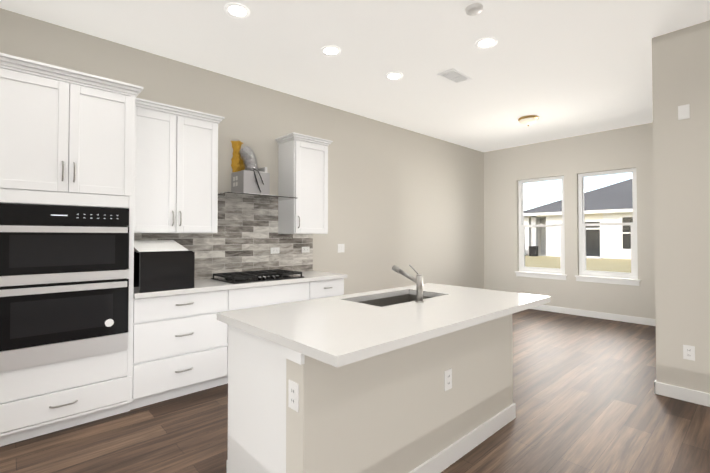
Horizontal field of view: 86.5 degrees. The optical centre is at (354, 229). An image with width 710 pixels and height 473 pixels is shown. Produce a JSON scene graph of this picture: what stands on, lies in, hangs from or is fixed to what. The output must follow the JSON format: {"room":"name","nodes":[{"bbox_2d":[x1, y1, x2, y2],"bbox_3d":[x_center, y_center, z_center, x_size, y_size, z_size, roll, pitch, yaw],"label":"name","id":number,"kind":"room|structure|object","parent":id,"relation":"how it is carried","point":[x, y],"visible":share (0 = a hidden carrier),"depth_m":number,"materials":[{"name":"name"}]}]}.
{"room":"kitchen","nodes":[
{"label":"kitchen","id":0,"kind":"room"},
{"bbox_2d":[0,8,483,294],"bbox_3d":[-1.222,-0.115,4.319,10.740,3.080,0.200,1,-1,-43],"label":"wall","id":1,"kind":"structure","parent":0,"point":[402,198],"depth_m":5.25,"materials":[{"name":"grey paint"}]},
{"bbox_2d":[134,98,224,233],"bbox_3d":[-1.682,-0.530,3.493,0.812,1.122,0.398,1,-1,-43],"label":"upper cabinet","id":2,"kind":"object","parent":1,"relation":"attached to","point":[176,169],"visible":0.83,"depth_m":3.35,"materials":[{"name":"white wood"}]},
{"bbox_2d":[134,198,312,279],"bbox_3d":[-1.327,0.063,4.076,2.138,0.884,0.009,1,-1,-43],"label":"backsplash","id":3,"kind":"structure","parent":1,"relation":"attached to","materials":[{"name":"tile"}]},
{"bbox_2d":[271,247,279,253],"bbox_3d":[-0.935,0.242,4.421,0.116,0.072,0.008,1,-1,-43],"label":"outlet","id":4,"kind":"object","parent":3,"relation":"attached to","point":[275,250],"visible":1,"depth_m":4.42,"materials":[{"name":"white plastic"}]},
{"bbox_2d":[302,247,309,252],"bbox_3d":[-0.615,0.247,4.716,0.116,0.072,0.008,1,-1,-43],"label":"outlet","id":5,"kind":"object","parent":3,"relation":"attached to","point":[305,249],"visible":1,"depth_m":4.71,"materials":[{"name":"white plastic"}]},
{"bbox_2d":[218,141,296,201],"bbox_3d":[-1.077,-0.653,3.958,0.779,0.634,0.529,1,-1,-43],"label":"range hood","id":6,"kind":"object","parent":1,"relation":"attached to","point":[251,181],"visible":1,"depth_m":4.01,"materials":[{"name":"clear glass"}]},
{"bbox_2d":[275,132,332,233],"bbox_3d":[-0.601,-0.513,4.489,0.563,1.122,0.398,1,-1,-43],"label":"upper cabinet","id":7,"kind":"object","parent":1,"relation":"attached to","point":[303,169],"visible":1,"depth_m":4.35,"materials":[{"name":"white wood"}]},
{"bbox_2d":[338,244,344,252],"bbox_3d":[-0.188,0.249,5.123,0.118,0.116,0.008,1,-1,-43],"label":"light switch","id":8,"kind":"object","parent":1,"relation":"attached to","point":[341,247],"visible":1,"depth_m":5.12,"materials":[{"name":"white plastic"}]},
{"bbox_2d":[0,309,709,472],"bbox_3d":[0.928,1.444,1.921,10.890,0.120,6.800,1,-1,-43],"label":"floor","id":9,"kind":"structure","parent":0,"point":[586,399],"depth_m":2.67,"materials":[{"name":"brown wood"}]},
{"bbox_2d":[0,53,142,446],"bbox_3d":[-2.185,0.148,2.810,0.923,2.502,0.703,1,-1,-43],"label":"tall cabinet","id":10,"kind":"object","parent":9,"relation":"on","point":[67,164],"visible":1,"depth_m":2.59,"materials":[{"name":"white wood"}]},
{"bbox_2d":[0,203,128,371],"bbox_3d":[-2.131,0.368,2.749,0.757,1.060,0.545,1,-1,-43],"label":"wall oven","id":11,"kind":"object","parent":10,"relation":"in","point":[64,267],"depth_m":2.57,"materials":[{"name":"grey metal"}]},
{"bbox_2d":[130,290,229,409],"bbox_3d":[-1.628,0.971,3.366,0.753,0.875,0.619,1,-1,-43],"label":"base cabinet","id":12,"kind":"object","parent":9,"relation":"on","point":[180,342],"depth_m":3.11,"materials":[{"name":"white wood"}]},
{"bbox_2d":[133,270,345,297],"bbox_3d":[-1.100,0.522,3.837,2.158,0.040,0.653,1,-1,-43],"label":"countertop","id":13,"kind":"structure","parent":12,"relation":"on","point":[201,285],"depth_m":3.50,"materials":[{"name":"white stone"}]},
{"bbox_2d":[134,240,194,292],"bbox_3d":[-1.647,0.289,3.194,0.420,0.403,0.428,1,-1,-43],"label":"microwave","id":14,"kind":"object","parent":13,"relation":"on","point":[163,265],"visible":0.79,"depth_m":3.06,"materials":[{"name":"black metal"}]},
{"bbox_2d":[211,269,303,283],"bbox_3d":[-1.000,0.473,3.909,0.785,0.058,0.520,1,-1,-43],"label":"gas cooktop","id":15,"kind":"object","parent":13,"relation":"in","point":[251,276],"visible":1,"depth_m":3.79,"materials":[{"name":"grey metal"}]},
{"bbox_2d":[230,282,309,310],"bbox_3d":[-1.021,0.981,3.926,0.900,0.875,0.619,1,-1,-43],"label":"base cabinet","id":16,"kind":"object","parent":9,"relation":"on","point":[257,296],"depth_m":3.68,"materials":[{"name":"white wood"}]},
{"bbox_2d":[310,278,343,299],"bbox_3d":[-0.511,0.989,4.395,0.485,0.875,0.619,1,-1,-43],"label":"base cabinet","id":17,"kind":"object","parent":9,"relation":"on","point":[335,287],"depth_m":4.17,"materials":[{"name":"white wood"}]},
{"bbox_2d":[219,312,515,472],"bbox_3d":[0.228,0.953,2.452,1.917,0.880,0.774,1,-1,-43],"label":"kitchen island","id":18,"kind":"object","parent":9,"relation":"on","point":[417,377],"depth_m":1.92,"materials":[{"name":"white paint"}]},
{"bbox_2d":[217,296,460,367],"bbox_3d":[-0.126,0.486,2.018,0.810,0.040,1.055,1,-1,-43],"label":"island countertop","id":19,"kind":"structure","parent":18,"relation":"on","point":[332,331],"depth_m":1.82,"materials":[{"name":"white stone"}]},
{"bbox_2d":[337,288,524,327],"bbox_3d":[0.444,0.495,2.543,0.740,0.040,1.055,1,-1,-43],"label":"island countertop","id":20,"kind":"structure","parent":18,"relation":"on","point":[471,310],"depth_m":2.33,"materials":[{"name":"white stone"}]},
{"bbox_2d":[357,292,412,303],"bbox_3d":[0.300,0.623,2.697,0.764,0.236,0.414,1,-1,-43],"label":"sink","id":21,"kind":"object","parent":20,"relation":"in","point":[398,297],"depth_m":2.95,"materials":[{"name":"grey metal"}]},
{"bbox_2d":[392,264,424,303],"bbox_3d":[0.357,0.354,2.567,0.056,0.242,0.260,1,-1,-43],"label":"faucet","id":22,"kind":"object","parent":20,"relation":"on","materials":[{"name":"silver metal"}]},
{"bbox_2d":[0,0,709,151],"bbox_3d":[0.928,-1.755,1.976,10.890,0.120,6.800,1,-1,-43],"label":"ceiling","id":23,"kind":"structure","parent":0,"point":[560,69],"depth_m":3.53,"materials":[{"name":"white paint"}]},
{"bbox_2d":[224,3,249,17],"bbox_3d":[-0.900,-1.675,2.889,0.190,0.008,0.190,1,-1,-43],"label":"recessed light","id":24,"kind":"object","parent":23,"relation":"in","point":[236,10],"visible":1,"depth_m":2.88,"materials":[{"name":"white"}]},
{"bbox_2d":[321,45,340,55],"bbox_3d":[-0.223,-1.665,3.512,0.190,0.008,0.190,1,-1,-43],"label":"recessed light","id":25,"kind":"object","parent":23,"relation":"in","point":[330,50],"visible":1,"depth_m":3.50,"materials":[{"name":"white"}]},
{"bbox_2d":[385,72,402,79],"bbox_3d":[0.422,-1.655,4.066,0.190,0.008,0.190,1,-1,-43],"label":"recessed light","id":26,"kind":"object","parent":23,"relation":"in","point":[394,75],"visible":1,"depth_m":4.06,"materials":[{"name":"white"}]},
{"bbox_2d":[437,69,471,83],"bbox_3d":[1.074,-1.651,4.081,0.360,0.016,0.200,1,-1,-43],"label":"ceiling vent","id":27,"kind":"object","parent":23,"relation":"in","point":[454,76],"visible":1,"depth_m":4.06,"materials":[{"name":"white metal"}]},
{"bbox_2d":[465,3,482,15],"bbox_3d":[0.904,-1.665,2.864,0.132,0.030,0.132,1,-1,-43],"label":"smoke detector","id":28,"kind":"object","parent":23,"relation":"attached to","point":[474,9],"visible":0.96,"depth_m":2.84,"materials":[{"name":"white plastic"}]},
{"bbox_2d":[475,37,497,48],"bbox_3d":[1.172,-1.667,3.370,0.190,0.008,0.190,1,-1,-43],"label":"recessed light","id":29,"kind":"object","parent":23,"relation":"in","point":[485,42],"visible":1,"depth_m":3.36,"materials":[{"name":"white"}]},
{"bbox_2d":[518,115,538,125],"bbox_3d":[2.534,-1.574,5.521,0.280,0.120,0.280,1,-1,-43],"label":"flush ceiling light","id":30,"kind":"object","parent":23,"relation":"attached to","point":[528,120],"visible":1,"depth_m":5.44,"materials":[{"name":"white glass"}]},
{"bbox_2d":[484,123,655,318],"bbox_3d":[4.822,-0.094,5.536,0.200,3.080,6.200,1,-1,-43],"label":"wall","id":31,"kind":"structure","parent":0,"point":[569,159],"depth_m":6.55,"materials":[{"name":"grey paint"}]},
{"bbox_2d":[515,176,566,279],"bbox_3d":[3.428,-0.036,6.970,0.175,1.845,0.910,1,-1,-43],"label":"window","id":32,"kind":"structure","parent":31,"relation":"in","point":[544,273],"depth_m":7.00,"materials":[{"name":"white plastic"}]},
{"bbox_2d":[529,305,655,325],"bbox_3d":[4.743,1.392,5.438,0.013,0.104,6.198,1,-1,-43],"label":"baseboard","id":33,"kind":"structure","parent":31,"relation":"attached to","point":[624,318],"depth_m":6.22,"materials":[{"name":"white wood"}]},
{"bbox_2d":[575,168,640,285],"bbox_3d":[4.133,-0.050,6.206,0.175,1.845,0.910,1,-1,-43],"label":"window","id":34,"kind":"structure","parent":31,"relation":"in","point":[620,278],"depth_m":6.21,"materials":[{"name":"white plastic"}]},
{"bbox_2d":[652,20,709,392],"bbox_3d":[3.645,-0.150,2.239,0.160,3.080,2.945,1,-1,-43],"label":"wall","id":35,"kind":"structure","parent":0,"point":[681,77],"depth_m":3.13,"materials":[{"name":"grey paint"}]},
{"bbox_2d":[654,380,709,406],"bbox_3d":[3.575,1.336,2.160,0.013,0.104,2.958,1,-1,-43],"label":"baseboard","id":36,"kind":"structure","parent":35,"relation":"attached to","point":[685,394],"depth_m":3.11,"materials":[{"name":"white wood"}]},
{"bbox_2d":[678,104,689,119],"bbox_3d":[2.724,-0.975,3.128,0.006,0.116,0.072,1,-1,-43],"label":"light switch","id":37,"kind":"object","parent":35,"relation":"attached to","point":[683,111],"visible":1,"depth_m":3.12,"materials":[{"name":"white plastic"}]},
{"bbox_2d":[683,345,694,360],"bbox_3d":[2.730,1.004,3.087,0.008,0.116,0.072,1,-1,-43],"label":"outlet","id":38,"kind":"object","parent":35,"relation":"attached to","point":[688,352],"visible":1,"depth_m":3.08,"materials":[{"name":"white plastic"}]},
{"label":"outside","id":39,"kind":"structure","parent":0,"visible":0},
{"bbox_2d":[525,255,630,272],"bbox_3d":[44.225,2.293,46.014,112.660,0.200,140.000,1,-1,-43],"label":"ground","id":40,"kind":"structure","parent":39,"point":[536,261],"depth_m":19.47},
{"bbox_2d":[529,246,538,255],"bbox_3d":[12.634,1.511,26.712,0.540,0.700,0.470,1,-1,-43],"label":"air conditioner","id":41,"kind":"object","parent":40,"relation":"on","point":[533,251],"depth_m":26.49,"materials":[{"name":"black plastic"}]},
{"bbox_2d":[524,179,632,258],"bbox_3d":[25.635,-1.319,23.680,15.250,6.254,25.150,1,-1,-43],"label":"house","id":42,"kind":"structure","parent":40,"relation":"on","point":[604,208],"depth_m":24.80,"materials":[{"name":"white"}]}
]}

